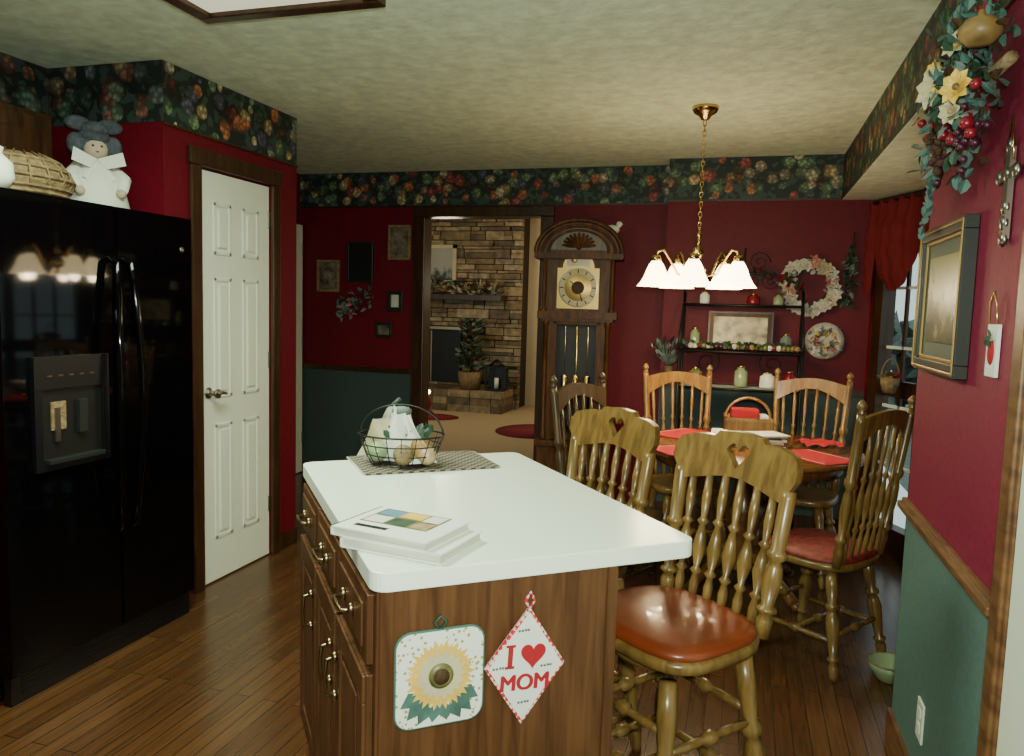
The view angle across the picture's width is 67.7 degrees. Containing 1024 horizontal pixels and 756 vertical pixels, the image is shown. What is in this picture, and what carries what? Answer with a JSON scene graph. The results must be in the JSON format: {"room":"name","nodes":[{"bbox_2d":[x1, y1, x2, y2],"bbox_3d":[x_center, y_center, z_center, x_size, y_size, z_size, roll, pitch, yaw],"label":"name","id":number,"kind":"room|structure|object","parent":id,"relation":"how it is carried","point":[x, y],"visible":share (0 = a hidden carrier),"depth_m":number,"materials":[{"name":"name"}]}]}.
{"room":"kitchen","nodes":[
{"label":"kitchen","id":0,"kind":"room"},
{"bbox_2d":[4,53,48,114],"bbox_3d":[-2.842,-0.023,1.502,0.100,2.440,4.420,3,6,17],"label":"wall","id":1,"kind":"structure","parent":0,"point":[4,53],"depth_m":3.48,"materials":[{"name":"red paint"}]},
{"bbox_2d":[0,52,47,114],"bbox_3d":[-2.754,-1.106,1.408,0.004,0.258,4.364,3,6,17],"label":"trim","id":2,"kind":"structure","parent":1,"relation":"attached to","point":[23,84],"depth_m":3.37,"materials":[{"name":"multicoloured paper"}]},
{"bbox_2d":[0,101,52,158],"bbox_3d":[-2.257,-0.874,2.606,0.275,0.365,1.400,3,6,17],"label":"upper cabinet","id":3,"kind":"object","parent":1,"relation":"attached to","point":[21,128],"visible":0.46,"depth_m":3.09,"materials":[{"name":"brown wood"}]},
{"bbox_2d":[48,60,296,594],"bbox_3d":[-1.891,-0.232,4.059,1.032,2.440,1.042,3,6,17],"label":"wall","id":4,"kind":"structure","parent":0,"point":[154,153],"depth_m":3.72,"materials":[{"name":"red paint"}]},
{"bbox_2d":[48,60,163,126],"bbox_3d":[-1.815,-1.263,3.401,0.632,0.258,0.004,3,6,17],"label":"trim","id":5,"kind":"structure","parent":4,"relation":"attached to","point":[127,92],"depth_m":3.39,"materials":[{"name":"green paper"}]},
{"bbox_2d":[163,60,297,167],"bbox_3d":[-1.363,-1.288,3.810,0.004,0.258,1.030,3,6,17],"label":"trim","id":6,"kind":"structure","parent":4,"relation":"attached to","point":[194,102],"depth_m":3.71,"materials":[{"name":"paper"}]},
{"bbox_2d":[187,145,281,593],"bbox_3d":[-1.394,-0.038,3.909,0.025,2.110,0.722,3,6,17],"label":"door frame","id":7,"kind":"structure","parent":4,"relation":"attached to","point":[198,158],"depth_m":3.67,"materials":[{"name":"brown wood"}]},
{"bbox_2d":[202,170,270,584],"bbox_3d":[-1.393,0.002,3.916,0.105,2.012,0.562,3,6,17],"label":"door","id":8,"kind":"structure","parent":4,"relation":"in","point":[235,212],"depth_m":3.91,"materials":[{"name":"white paint"}]},
{"bbox_2d":[280,527,296,549],"bbox_3d":[-1.299,0.931,4.431,0.012,0.090,0.170,3,6,17],"label":"baseboard","id":9,"kind":"structure","parent":4,"relation":"attached to","point":[289,537],"depth_m":4.42,"materials":[{"name":"brown wood"}]},
{"bbox_2d":[296,173,299,224],"bbox_3d":[-2.044,-0.370,5.498,0.100,2.440,1.840,3,6,17],"label":"wall","id":10,"kind":"structure","parent":0,"point":[298,175],"depth_m":6.18,"materials":[{"name":"red paint"}]},
{"bbox_2d":[296,224,303,472],"bbox_3d":[-1.805,-0.201,5.936,0.105,2.022,0.706,3,6,17],"label":"door","id":11,"kind":"structure","parent":10,"relation":"in","point":[299,228],"depth_m":6.22,"materials":[{"name":"white paint"}]},
{"bbox_2d":[0,472,902,755],"bbox_3d":[-0.529,1.245,2.310,5.200,0.100,7.300,3,6,17],"label":"floor","id":12,"kind":"structure","parent":0,"point":[222,678],"depth_m":2.84,"materials":[{"name":"brown wood"}]},
{"bbox_2d":[0,187,193,707],"bbox_3d":[-1.874,0.206,3.051,0.848,1.755,0.900,3,6,17],"label":"refrigerator","id":13,"kind":"object","parent":12,"relation":"on","point":[97,498],"visible":1,"depth_m":2.84,"materials":[{"name":"black metal"}]},
{"bbox_2d":[0,146,14,187],"bbox_3d":[-1.738,-0.695,2.514,0.169,0.140,0.169,-1,6,-28],"label":"pitcher","id":14,"kind":"object","parent":13,"relation":"on","point":[7,176],"visible":0.9,"depth_m":2.51,"materials":[{"name":"white ceramic"}]},
{"bbox_2d":[2,147,76,198],"bbox_3d":[-1.828,-0.748,2.832,0.303,0.182,0.428,3,6,17],"label":"wicker basket","id":15,"kind":"object","parent":13,"relation":"on","point":[39,173],"visible":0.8,"depth_m":2.77,"materials":[{"name":"beige wicker"}]},
{"bbox_2d":[64,115,131,208],"bbox_3d":[-1.736,-0.883,3.181,0.260,0.396,0.260,-3,7,-39],"label":"doll","id":16,"kind":"object","parent":13,"relation":"on","point":[97,156],"visible":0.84,"depth_m":3.12,"materials":[{"name":"white fabric"}]},
{"bbox_2d":[296,452,691,755],"bbox_3d":[-0.153,0.767,2.059,0.761,0.920,1.050,-1,6,-22],"label":"kitchen island","id":17,"kind":"object","parent":12,"relation":"on","point":[546,533],"visible":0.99,"depth_m":1.62,"materials":[{"name":"white laminate"}]},
{"bbox_2d":[331,506,482,564],"bbox_3d":[-0.219,0.324,1.592,0.261,0.042,0.186,4,6,23],"label":"book stack","id":18,"kind":"object","parent":17,"relation":"on","point":[415,536],"visible":1,"depth_m":1.55,"materials":[{"name":"white paper"}]},
{"bbox_2d":[346,451,501,474],"bbox_3d":[-0.281,0.265,2.409,0.432,0.005,0.270,-1,6,-22],"label":"woven mat","id":19,"kind":"object","parent":17,"relation":"on","point":[450,460],"visible":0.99,"depth_m":2.36,"materials":[{"name":"beige fabric"}]},
{"bbox_2d":[357,397,444,467],"bbox_3d":[-0.341,0.162,2.340,0.275,0.203,0.202,2,5,5],"label":"wire basket","id":20,"kind":"object","parent":19,"relation":"on","point":[394,437],"visible":1,"depth_m":2.31,"materials":[{"name":"black metal"}]},
{"bbox_2d":[393,614,484,730],"bbox_3d":[-0.138,0.566,1.476,0.182,0.224,0.018,-1,6,-22],"label":"pot holder","id":21,"kind":"object","parent":17,"relation":"attached to","point":[438,679],"visible":1,"depth_m":1.47,"materials":[{"name":"fabric"}]},
{"bbox_2d":[484,591,563,722],"bbox_3d":[0.027,0.567,1.547,0.176,0.277,0.011,-1,6,-22],"label":"pot holder","id":22,"kind":"object","parent":17,"relation":"attached to","point":[527,660],"visible":1,"depth_m":1.54,"materials":[{"name":"white fabric"}]},
{"bbox_2d":[534,217,624,488],"bbox_3d":[0.455,-0.091,5.423,0.624,2.042,0.299,3,5,10],"label":"grandfather clock","id":23,"kind":"object","parent":12,"relation":"on","point":[579,256],"visible":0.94,"depth_m":5.30,"materials":[{"name":"brown wood"}]},
{"bbox_2d":[608,221,624,232],"bbox_3d":[0.685,-1.035,5.262,0.186,0.088,0.056,2,5,5],"label":"bird figurine","id":24,"kind":"object","parent":23,"relation":"on","point":[619,224],"visible":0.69,"depth_m":5.24,"materials":[{"name":"white ceramic"}]},
{"bbox_2d":[550,372,663,584],"bbox_3d":[0.469,0.545,3.675,0.470,1.106,0.438,7,7,42],"label":"dining chair","id":25,"kind":"object","parent":12,"relation":"on","point":[562,396],"visible":0.3,"depth_m":3.69,"materials":[{"name":"brown wood"}]},
{"bbox_2d":[566,406,659,752],"bbox_3d":[0.174,0.651,2.483,0.457,1.095,0.422,-2,6,-35],"label":"bar stool","id":26,"kind":"object","parent":12,"relation":"on","point":[639,436],"visible":0.26,"depth_m":2.49,"materials":[{"name":"brown wood"}]},
{"bbox_2d":[642,363,725,567],"bbox_3d":[0.994,0.489,4.385,0.438,1.116,0.470,1,5,-5],"label":"dining chair","id":27,"kind":"object","parent":12,"relation":"on","point":[662,482],"visible":0.46,"depth_m":4.52,"materials":[{"name":"brown wood"}]},
{"bbox_2d":[611,430,802,755],"bbox_3d":[0.424,0.700,1.975,0.457,1.105,0.422,-2,6,-33],"label":"bar stool","id":28,"kind":"object","parent":12,"relation":"on","point":[664,629],"visible":0.88,"depth_m":1.92,"materials":[{"name":"brown wood"}]},
{"bbox_2d":[669,248,804,528],"bbox_3d":[1.432,0.092,4.852,0.748,1.840,0.288,3,6,17],"label":"rack","id":29,"kind":"object","parent":12,"relation":"on","point":[763,273],"visible":0.59,"depth_m":4.83,"materials":[{"name":"black metal"}]},
{"bbox_2d":[690,327,699,347],"bbox_3d":[1.185,-0.265,4.955,0.063,0.138,0.063,3,6,17],"label":"glass jar","id":30,"kind":"object","parent":29,"relation":"on","point":[694,335],"visible":0.76,"depth_m":4.93,"materials":[{"name":"green"}]},
{"bbox_2d":[689,366,701,374],"bbox_3d":[1.180,-0.019,4.914,0.084,0.115,0.084,3,6,17],"label":"jar","id":31,"kind":"object","parent":29,"relation":"on","point":[695,369],"visible":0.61,"depth_m":4.89,"materials":[{"name":"gold metal"}]},
{"bbox_2d":[700,291,709,302],"bbox_3d":[1.243,-0.521,4.926,0.063,0.080,0.063,3,6,17],"label":"jar","id":32,"kind":"object","parent":29,"relation":"on","point":[704,297],"visible":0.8,"depth_m":4.90,"materials":[{"name":"white ceramic"}]},
{"bbox_2d":[707,311,773,348],"bbox_3d":[1.467,-0.305,4.911,0.400,0.240,0.047,3,6,17],"label":"framed picture","id":33,"kind":"object","parent":29,"relation":"attached to","point":[754,327],"visible":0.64,"depth_m":4.90,"materials":[{"name":"beige paper"}]},
{"bbox_2d":[734,365,747,386],"bbox_3d":[1.448,-0.015,4.833,0.084,0.138,0.084,3,6,17],"label":"glass jar","id":34,"kind":"object","parent":29,"relation":"on","point":[740,375],"visible":1,"depth_m":4.80,"materials":[{"name":"green glass"}]},
{"bbox_2d":[681,338,804,352],"bbox_3d":[1.424,-0.207,4.739,0.748,0.067,0.096,3,6,17],"label":"garland","id":35,"kind":"object","parent":29,"relation":"on","point":[783,347],"visible":1,"depth_m":4.73,"materials":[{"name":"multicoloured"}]},
{"bbox_2d":[746,294,759,304],"bbox_3d":[1.530,-0.499,4.841,0.084,0.069,0.084,3,6,17],"label":"jar","id":36,"kind":"object","parent":29,"relation":"on","point":[753,299],"visible":0.94,"depth_m":4.81,"materials":[{"name":"red"}]},
{"bbox_2d":[759,371,774,388],"bbox_3d":[1.601,0.011,4.788,0.094,0.104,0.094,3,6,17],"label":"jar","id":37,"kind":"object","parent":29,"relation":"on","point":[766,381],"visible":0.96,"depth_m":4.75,"materials":[{"name":"white ceramic"}]},
{"bbox_2d":[773,294,783,304],"bbox_3d":[1.674,-0.491,4.798,0.063,0.069,0.063,3,6,17],"label":"glass jar","id":38,"kind":"object","parent":29,"relation":"on","point":[778,300],"visible":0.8,"depth_m":4.78,"materials":[{"name":"green glass"}]},
{"bbox_2d":[780,333,791,351],"bbox_3d":[1.720,-0.224,4.795,0.074,0.115,0.074,3,6,17],"label":"jar","id":39,"kind":"object","parent":29,"relation":"on","point":[786,338],"visible":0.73,"depth_m":4.77,"materials":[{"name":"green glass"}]},
{"bbox_2d":[783,371,795,379],"bbox_3d":[1.725,0.012,4.751,0.074,0.115,0.074,3,6,17],"label":"jar","id":40,"kind":"object","parent":29,"relation":"on","point":[789,374],"visible":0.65,"depth_m":4.73,"materials":[{"name":"red"}]},
{"bbox_2d":[654,428,864,612],"bbox_3d":[1.196,0.716,3.954,1.120,0.750,1.120,3,6,17],"label":"dining table","id":41,"kind":"object","parent":12,"relation":"on","point":[812,472],"visible":0.41,"depth_m":3.86,"materials":[{"name":"brown wood"}]},
{"bbox_2d":[656,445,674,455],"bbox_3d":[0.861,0.348,3.710,0.340,0.005,0.240,0,6,-18],"label":"placemat","id":42,"kind":"object","parent":41,"relation":"on","point":[666,449],"visible":0.21,"depth_m":3.69,"materials":[{"name":"red fabric"}]},
{"bbox_2d":[660,428,710,438],"bbox_3d":[0.949,0.305,4.204,0.340,0.005,0.240,-3,7,-40],"label":"placemat","id":43,"kind":"object","parent":41,"relation":"on","point":[674,433],"visible":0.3,"depth_m":4.23,"materials":[{"name":"red fabric"}]},
{"bbox_2d":[711,428,723,433],"bbox_3d":[1.064,0.298,3.959,0.070,0.070,0.070,3,6,17],"label":"candle cup","id":44,"kind":"object","parent":41,"relation":"on","point":[714,430],"visible":0.29,"depth_m":3.94,"materials":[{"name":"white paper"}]},
{"bbox_2d":[723,397,773,430],"bbox_3d":[1.294,0.210,4.185,0.256,0.218,0.188,3,5,11],"label":"wooden basket","id":45,"kind":"object","parent":41,"relation":"on","point":[739,418],"visible":0.7,"depth_m":4.12,"materials":[{"name":"brown wood"}]},
{"bbox_2d":[735,431,790,447],"bbox_3d":[1.254,0.313,3.914,0.290,0.061,0.235,1,5,-6],"label":"magazine stack","id":46,"kind":"object","parent":41,"relation":"on","point":[775,438],"visible":0.43,"depth_m":3.85,"materials":[{"name":"white paper"}]},
{"bbox_2d":[793,438,843,446],"bbox_3d":[1.582,0.333,3.951,0.200,0.022,0.160,1,5,-6],"label":"cloth napkin","id":47,"kind":"object","parent":41,"relation":"on","point":[822,442],"visible":1,"depth_m":3.93,"materials":[{"name":"red fabric"}]},
{"bbox_2d":[791,449,861,465],"bbox_3d":[1.439,0.374,3.620,0.240,0.005,0.340,-1,6,-24],"label":"placemat","id":48,"kind":"object","parent":41,"relation":"on","point":[808,455],"visible":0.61,"depth_m":3.59,"materials":[{"name":"red fabric"}]},
{"bbox_2d":[748,368,853,589],"bbox_3d":[1.587,0.523,4.206,0.438,1.116,0.470,5,6,32],"label":"dining chair","id":49,"kind":"object","parent":12,"relation":"on","point":[816,497],"visible":0.49,"depth_m":4.25,"materials":[{"name":"brown wood"}]},
{"bbox_2d":[757,395,915,681],"bbox_3d":[1.318,0.610,3.179,0.436,1.116,0.471,-2,7,-37],"label":"dining chair","id":50,"kind":"object","parent":12,"relation":"on","point":[833,553],"visible":0.87,"depth_m":3.05,"materials":[{"name":"brown wood"}]},
{"bbox_2d":[867,651,895,684],"bbox_3d":[1.482,1.149,3.001,0.166,0.078,0.166,3,6,17],"label":"bowl","id":51,"kind":"object","parent":12,"relation":"on","point":[882,664],"visible":0.59,"depth_m":3.04,"materials":[{"name":"green ceramic"}]},
{"bbox_2d":[0,0,940,173],"bbox_3d":[-0.405,-1.281,2.071,5.300,0.100,7.320,3,6,17],"label":"ceiling","id":52,"kind":"structure","parent":0,"point":[402,85],"depth_m":3.28,"materials":[{"name":"beige paint"}]},
{"bbox_2d":[164,0,385,23],"bbox_3d":[-0.902,-1.195,1.962,0.680,0.079,1.210,3,6,17],"label":"ceiling light","id":53,"kind":"object","parent":52,"relation":"attached to","point":[207,11],"depth_m":2.49,"materials":[{"name":"white plastic"}]},
{"bbox_2d":[637,103,755,289],"bbox_3d":[0.946,-0.905,3.833,0.587,0.895,0.572,3,6,17],"label":"chandelier","id":54,"kind":"object","parent":52,"relation":"hanging from","point":[735,276],"visible":1,"depth_m":3.81,"materials":[{"name":"white glass"}]},
{"bbox_2d":[428,406,534,459],"bbox_3d":[-0.485,0.644,8.800,6.300,0.104,5.200,3,6,17],"label":"floor","id":55,"kind":"structure","parent":0,"point":[476,432],"depth_m":8.55,"materials":[{"name":"beige carpet"}]},
{"bbox_2d":[428,390,433,412],"bbox_3d":[-1.098,0.304,10.007,0.160,0.310,0.160,3,6,17],"label":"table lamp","id":56,"kind":"object","parent":55,"relation":"on","point":[429,401],"visible":0.27,"depth_m":9.98,"materials":[{"name":"red"}]},
{"bbox_2d":[428,413,458,419],"bbox_3d":[-1.046,0.488,9.691,0.770,0.008,0.560,3,6,17],"label":"rug","id":57,"kind":"object","parent":55,"relation":"on","point":[438,416],"visible":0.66,"depth_m":9.65,"materials":[{"name":"red fabric"}]},
{"bbox_2d":[429,384,512,414],"bbox_3d":[-1.186,0.254,10.661,2.342,0.290,0.545,3,6,17],"label":"raised hearth","id":58,"kind":"object","parent":55,"relation":"on","point":[442,397],"visible":0.52,"depth_m":10.23,"materials":[{"name":"stone"}]},
{"bbox_2d":[455,317,487,389],"bbox_3d":[-0.565,-0.334,10.313,0.467,0.973,0.509,3,6,17],"label":"potted plant","id":59,"kind":"object","parent":58,"relation":"on","point":[468,379],"visible":1,"depth_m":10.24,"materials":[{"name":"green plant"}]},
{"bbox_2d":[485,359,507,391],"bbox_3d":[-0.207,-0.041,10.262,0.260,0.420,0.260,3,6,17],"label":"lantern","id":60,"kind":"object","parent":58,"relation":"on","point":[498,372],"visible":1,"depth_m":10.26,"materials":[{"name":"black metal"}]},
{"bbox_2d":[429,218,529,409],"bbox_3d":[-1.026,-1.175,10.936,2.444,3.100,0.750,3,6,17],"label":"stone fireplace","id":61,"kind":"object","parent":55,"relation":"on","point":[489,250],"visible":0.44,"depth_m":10.65,"materials":[{"name":"brown stone"}]},
{"bbox_2d":[431,245,456,282],"bbox_3d":[-1.036,-1.598,10.725,0.540,0.540,0.030,3,6,17],"label":"picture","id":62,"kind":"object","parent":61,"relation":"attached to","point":[443,257],"visible":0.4,"depth_m":10.70,"materials":[{"name":"beige paper"}]},
{"bbox_2d":[431,277,504,294],"bbox_3d":[-0.880,-1.287,10.564,1.644,0.260,0.300,3,6,17],"label":"garland","id":63,"kind":"object","parent":61,"relation":"on","point":[436,286],"visible":0.65,"depth_m":10.47,"materials":[{"name":"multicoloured plant"}]},
{"bbox_2d":[495,424,533,438],"bbox_3d":[0.244,0.609,8.785,0.860,0.008,1.032,3,6,17],"label":"rug","id":64,"kind":"object","parent":55,"relation":"on","point":[519,430],"visible":0.61,"depth_m":8.72,"materials":[{"name":"red fabric"}]},
{"bbox_2d":[300,165,667,501],"bbox_3d":[-1.199,-0.738,6.154,6.300,3.100,0.100,3,6,17],"label":"wall","id":65,"kind":"structure","parent":0,"point":[335,403],"depth_m":6.08,"materials":[{"name":"red paint"}]},
{"bbox_2d":[301,459,317,471],"bbox_3d":[-1.297,0.758,6.249,1.000,0.100,0.015,3,6,17],"label":"baseboard","id":66,"kind":"structure","parent":65,"relation":"attached to","point":[303,461],"depth_m":6.37,"materials":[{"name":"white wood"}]},
{"bbox_2d":[317,260,339,291],"bbox_3d":[-1.483,-0.825,6.167,0.200,0.255,0.025,3,6,17],"label":"framed print","id":67,"kind":"object","parent":65,"relation":"attached to","point":[328,271],"visible":1,"depth_m":6.17,"materials":[{"name":"paper"}]},
{"bbox_2d":[336,286,373,321],"bbox_3d":[-1.253,-0.588,6.071,0.348,0.300,0.061,3,6,17],"label":"swag","id":68,"kind":"object","parent":65,"relation":"attached to","point":[345,309],"visible":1,"depth_m":6.08,"materials":[{"name":"green plant"}]},
{"bbox_2d":[302,363,410,373],"bbox_3d":[-1.276,-0.078,6.170,1.005,0.040,0.020,3,6,17],"label":"trim","id":69,"kind":"structure","parent":65,"relation":"attached to","point":[304,365],"depth_m":6.15,"materials":[{"name":"brown wood"}]},
{"bbox_2d":[346,242,373,282],"bbox_3d":[-1.207,-0.921,6.075,0.230,0.320,0.025,3,6,17],"label":"framed print","id":70,"kind":"object","parent":65,"relation":"attached to","point":[360,255],"visible":1,"depth_m":6.07,"materials":[{"name":"black"}]},
{"bbox_2d":[375,322,392,337],"bbox_3d":[-1.017,-0.382,6.062,0.140,0.120,0.025,3,6,17],"label":"framed print","id":71,"kind":"object","parent":65,"relation":"attached to","point":[382,329],"visible":1,"depth_m":6.06,"materials":[{"name":"black wood"}]},
{"bbox_2d":[387,291,402,310],"bbox_3d":[-0.919,-0.606,6.014,0.130,0.160,0.025,3,6,17],"label":"framed print","id":72,"kind":"object","parent":65,"relation":"attached to","point":[394,298],"visible":1,"depth_m":6.01,"materials":[{"name":"black"}]},
{"bbox_2d":[388,225,411,259],"bbox_3d":[-0.878,-1.057,5.963,0.190,0.270,0.025,3,6,17],"label":"framed print","id":73,"kind":"object","parent":65,"relation":"attached to","point":[399,236],"visible":1,"depth_m":5.96,"materials":[{"name":"paper"}]},
{"bbox_2d":[410,206,554,461],"bbox_3d":[-0.238,-0.217,5.901,1.120,2.165,0.148,3,6,17],"label":"door frame","id":74,"kind":"structure","parent":65,"relation":"attached to","point":[422,216],"depth_m":5.92,"materials":[{"name":"brown wood"}]},
{"bbox_2d":[300,203,667,207],"bbox_3d":[-0.303,-1.304,5.778,2.959,0.012,0.008,3,6,17],"label":"trim","id":75,"kind":"structure","parent":65,"relation":"attached to","point":[581,203],"depth_m":5.72,"materials":[{"name":"brown wood"}]},
{"bbox_2d":[300,165,669,206],"bbox_3d":[-0.299,-1.436,5.767,2.959,0.263,0.004,3,6,17],"label":"trim","id":76,"kind":"structure","parent":65,"relation":"attached to","point":[614,184],"depth_m":5.72,"materials":[{"name":"paper"}]},
{"bbox_2d":[525,218,540,405],"bbox_3d":[0.272,-1.142,10.989,6.300,3.100,0.100,3,6,17],"label":"wall","id":77,"kind":"structure","parent":0,"point":[535,223],"depth_m":10.95,"materials":[{"name":"beige paint"}]},
{"bbox_2d":[655,154,877,519],"bbox_3d":[1.738,-0.232,5.190,1.394,2.440,0.315,3,6,17],"label":"wall","id":78,"kind":"structure","parent":0,"point":[787,231],"depth_m":5.01,"materials":[{"name":"red paint"}]},
{"bbox_2d":[651,335,687,371],"bbox_3d":[1.085,-0.137,5.193,0.284,0.312,0.069,3,6,17],"label":"dried flower spray","id":79,"kind":"object","parent":78,"relation":"attached to","point":[669,359],"visible":0.83,"depth_m":5.19,"materials":[{"name":"green plant"}]},
{"bbox_2d":[654,501,853,535],"bbox_3d":[1.610,0.943,5.154,1.290,0.100,0.015,3,6,17],"label":"baseboard","id":80,"kind":"structure","parent":78,"relation":"attached to","point":[800,521],"depth_m":5.06,"materials":[{"name":"brown wood"}]},
{"bbox_2d":[668,197,841,201],"bbox_3d":[1.569,-1.166,4.994,1.083,0.015,0.008,3,6,17],"label":"trim","id":81,"kind":"structure","parent":78,"relation":"attached to","point":[829,198],"depth_m":4.98,"materials":[{"name":"brown wood"}]},
{"bbox_2d":[668,154,843,199],"bbox_3d":[1.574,-1.307,4.983,1.083,0.268,0.004,3,6,17],"label":"trim","id":82,"kind":"structure","parent":78,"relation":"attached to","point":[798,176],"depth_m":4.97,"materials":[{"name":"paper"}]},
{"bbox_2d":[664,382,863,396],"bbox_3d":[1.633,0.067,5.072,1.294,0.040,0.020,3,6,17],"label":"trim","id":83,"kind":"structure","parent":78,"relation":"attached to","point":[855,393],"depth_m":4.96,"materials":[{"name":"brown wood"}]},
{"bbox_2d":[778,255,843,318],"bbox_3d":[1.902,-0.582,4.879,0.406,0.407,0.089,3,6,17],"label":"wreath","id":84,"kind":"object","parent":78,"relation":"attached to","point":[794,268],"visible":0.9,"depth_m":4.86,"materials":[{"name":"plant"}]},
{"bbox_2d":[805,323,843,358],"bbox_3d":[2.003,-0.237,4.897,0.236,0.236,0.039,3,6,17],"label":"decorative plate","id":85,"kind":"object","parent":78,"relation":"attached to","point":[822,340],"visible":1,"depth_m":4.90,"materials":[{"name":"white ceramic"}]},
{"bbox_2d":[837,232,859,309],"bbox_3d":[2.130,-0.672,4.809,0.124,0.491,0.106,3,6,17],"label":"garland","id":86,"kind":"object","parent":78,"relation":"hanging from","point":[849,271],"visible":1,"depth_m":4.81,"materials":[{"name":"green plant"}]},
{"bbox_2d":[842,105,932,199],"bbox_3d":[2.182,-1.144,3.485,0.945,0.285,2.535,3,6,17],"label":"ceiling soffit","id":87,"kind":"structure","parent":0,"point":[888,176],"depth_m":3.85,"materials":[{"name":"beige paint"}]},
{"bbox_2d":[842,0,944,198],"bbox_3d":[1.728,-1.171,3.618,0.004,0.278,2.520,3,6,17],"label":"trim","id":88,"kind":"structure","parent":87,"relation":"attached to","point":[897,105],"depth_m":3.17,"materials":[{"name":"paper"}]},
{"bbox_2d":[856,189,926,534],"bbox_3d":[2.404,0.018,4.239,0.100,2.155,1.320,1,5,-8],"label":"wall","id":89,"kind":"structure","parent":0,"point":[874,264],"depth_m":4.85,"materials":[{"name":"red paint"}]},
{"bbox_2d":[856,266,917,561],"bbox_3d":[2.375,0.063,4.260,0.090,2.060,1.160,1,5,-8],"label":"window","id":90,"kind":"structure","parent":89,"relation":"in","point":[884,301],"depth_m":4.71,"materials":[{"name":"dark glass"},{"name":"clear glass"},{"name":"white paint"}]},
{"bbox_2d":[876,358,902,392],"bbox_3d":[2.216,-0.015,4.491,0.129,0.204,0.122,3,6,17],"label":"wall basket","id":91,"kind":"object","parent":89,"relation":"attached to","point":[889,382],"visible":1,"depth_m":4.46,"materials":[{"name":"wicker"}]},
{"bbox_2d":[863,190,929,299],"bbox_3d":[2.311,-0.726,4.139,0.136,0.650,1.290,1,5,-8],"label":"window valance","id":92,"kind":"object","parent":89,"relation":"attached to","point":[891,237],"visible":0.41,"depth_m":4.47,"materials":[{"name":"red fabric"}]},
{"bbox_2d":[892,0,1023,755],"bbox_3d":[1.304,0.147,0.953,0.855,2.440,5.750,3,6,17],"label":"wall","id":93,"kind":"structure","parent":0,"point":[959,429],"depth_m":1.93,"materials":[{"name":"paint"}]},
{"bbox_2d":[885,707,908,755],"bbox_3d":[1.149,1.212,2.153,0.014,0.090,0.980,3,6,17],"label":"baseboard","id":94,"kind":"structure","parent":93,"relation":"attached to","point":[894,736],"depth_m":2.50,"materials":[{"name":"brown wood"}]},
{"bbox_2d":[915,696,924,744],"bbox_3d":[1.184,0.994,2.219,0.008,0.115,0.070,3,6,17],"label":"outlet cover","id":95,"kind":"object","parent":93,"relation":"attached to","point":[919,727],"visible":1,"depth_m":2.21,"materials":[{"name":"white paint"}]},
{"bbox_2d":[897,497,990,619],"bbox_3d":[1.165,0.460,2.091,0.030,0.050,0.990,3,6,17],"label":"chair rail","id":96,"kind":"object","parent":93,"relation":"attached to","point":[970,582],"visible":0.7,"depth_m":1.94,"materials":[{"name":"brown wood"}]},
{"bbox_2d":[911,214,980,379],"bbox_3d":[1.224,-0.224,2.178,0.038,0.420,0.500,3,6,17],"label":"picture frame","id":97,"kind":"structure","parent":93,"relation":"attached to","point":[948,253],"depth_m":2.11,"materials":[{"name":"black"}]},
{"bbox_2d":[907,0,1020,239],"bbox_3d":[1.078,-0.680,1.932,0.177,0.596,0.781,3,5,15],"label":"swag","id":98,"kind":"object","parent":93,"relation":"attached to","point":[953,97],"visible":1,"depth_m":1.76,"materials":[{"name":"plant"}]},
{"bbox_2d":[940,0,1006,68],"bbox_3d":[0.733,-0.897,0.347,0.004,0.278,4.330,3,6,17],"label":"trim","id":99,"kind":"structure","parent":93,"relation":"attached to","point":[950,5],"depth_m":2.31,"materials":[{"name":"paper"}]},
{"bbox_2d":[984,291,1001,377],"bbox_3d":[1.096,-0.101,1.748,0.022,0.197,0.075,3,6,17],"label":"tag","id":100,"kind":"object","parent":93,"relation":"attached to","point":[993,342],"visible":1,"depth_m":1.73,"materials":[{"name":"white paper"}]},
{"bbox_2d":[977,229,1023,755],"bbox_3d":[1.013,0.255,1.548,0.032,2.100,0.100,3,6,17],"label":"door frame","id":101,"kind":"structure","parent":93,"relation":"attached to","point":[1013,454],"depth_m":1.54,"materials":[{"name":"brown wood"}]},
{"bbox_2d":[996,0,1015,14],"bbox_3d":[0.733,-0.755,0.385,0.010,0.012,4.280,3,6,17],"label":"trim","id":102,"kind":"structure","parent":93,"relation":"attached to","point":[1009,3],"depth_m":1.78,"materials":[{"name":"brown wood"}]},
{"bbox_2d":[995,114,1021,246],"bbox_3d":[1.100,-0.436,1.695,0.018,0.290,0.144,3,6,17],"label":"cross ornament","id":103,"kind":"object","parent":93,"relation":"attached to","point":[1013,169],"visible":1,"depth_m":1.69,"materials":[{"name":"silver metal"}]},
{"bbox_2d":[996,457,1023,755],"bbox_3d":[0.886,0.314,1.117,0.019,2.045,0.795,3,6,17],"label":"door","id":104,"kind":"structure","parent":93,"relation":"in","point":[1010,742],"depth_m":1.48,"materials":[{"name":"white paint"}]},
{"label":"outside","id":105,"kind":"structure","parent":0,"visible":0},
{"bbox_2d":[883,405,912,491],"bbox_3d":[8.489,1.419,4.877,10.400,0.100,18.000,3,6,17],"label":"ground","id":106,"kind":"structure","parent":105,"point":[904,481],"depth_m":8.38,"materials":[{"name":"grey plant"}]},
{"bbox_2d":[888,309,916,411],"bbox_3d":[7.601,0.045,10.287,5.844,1.949,1.703,3,6,17],"label":"hedge","id":107,"kind":"object","parent":106,"relation":"on","point":[910,375],"visible":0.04,"depth_m":10.64,"materials":[{"name":"green plant"}]}
]}

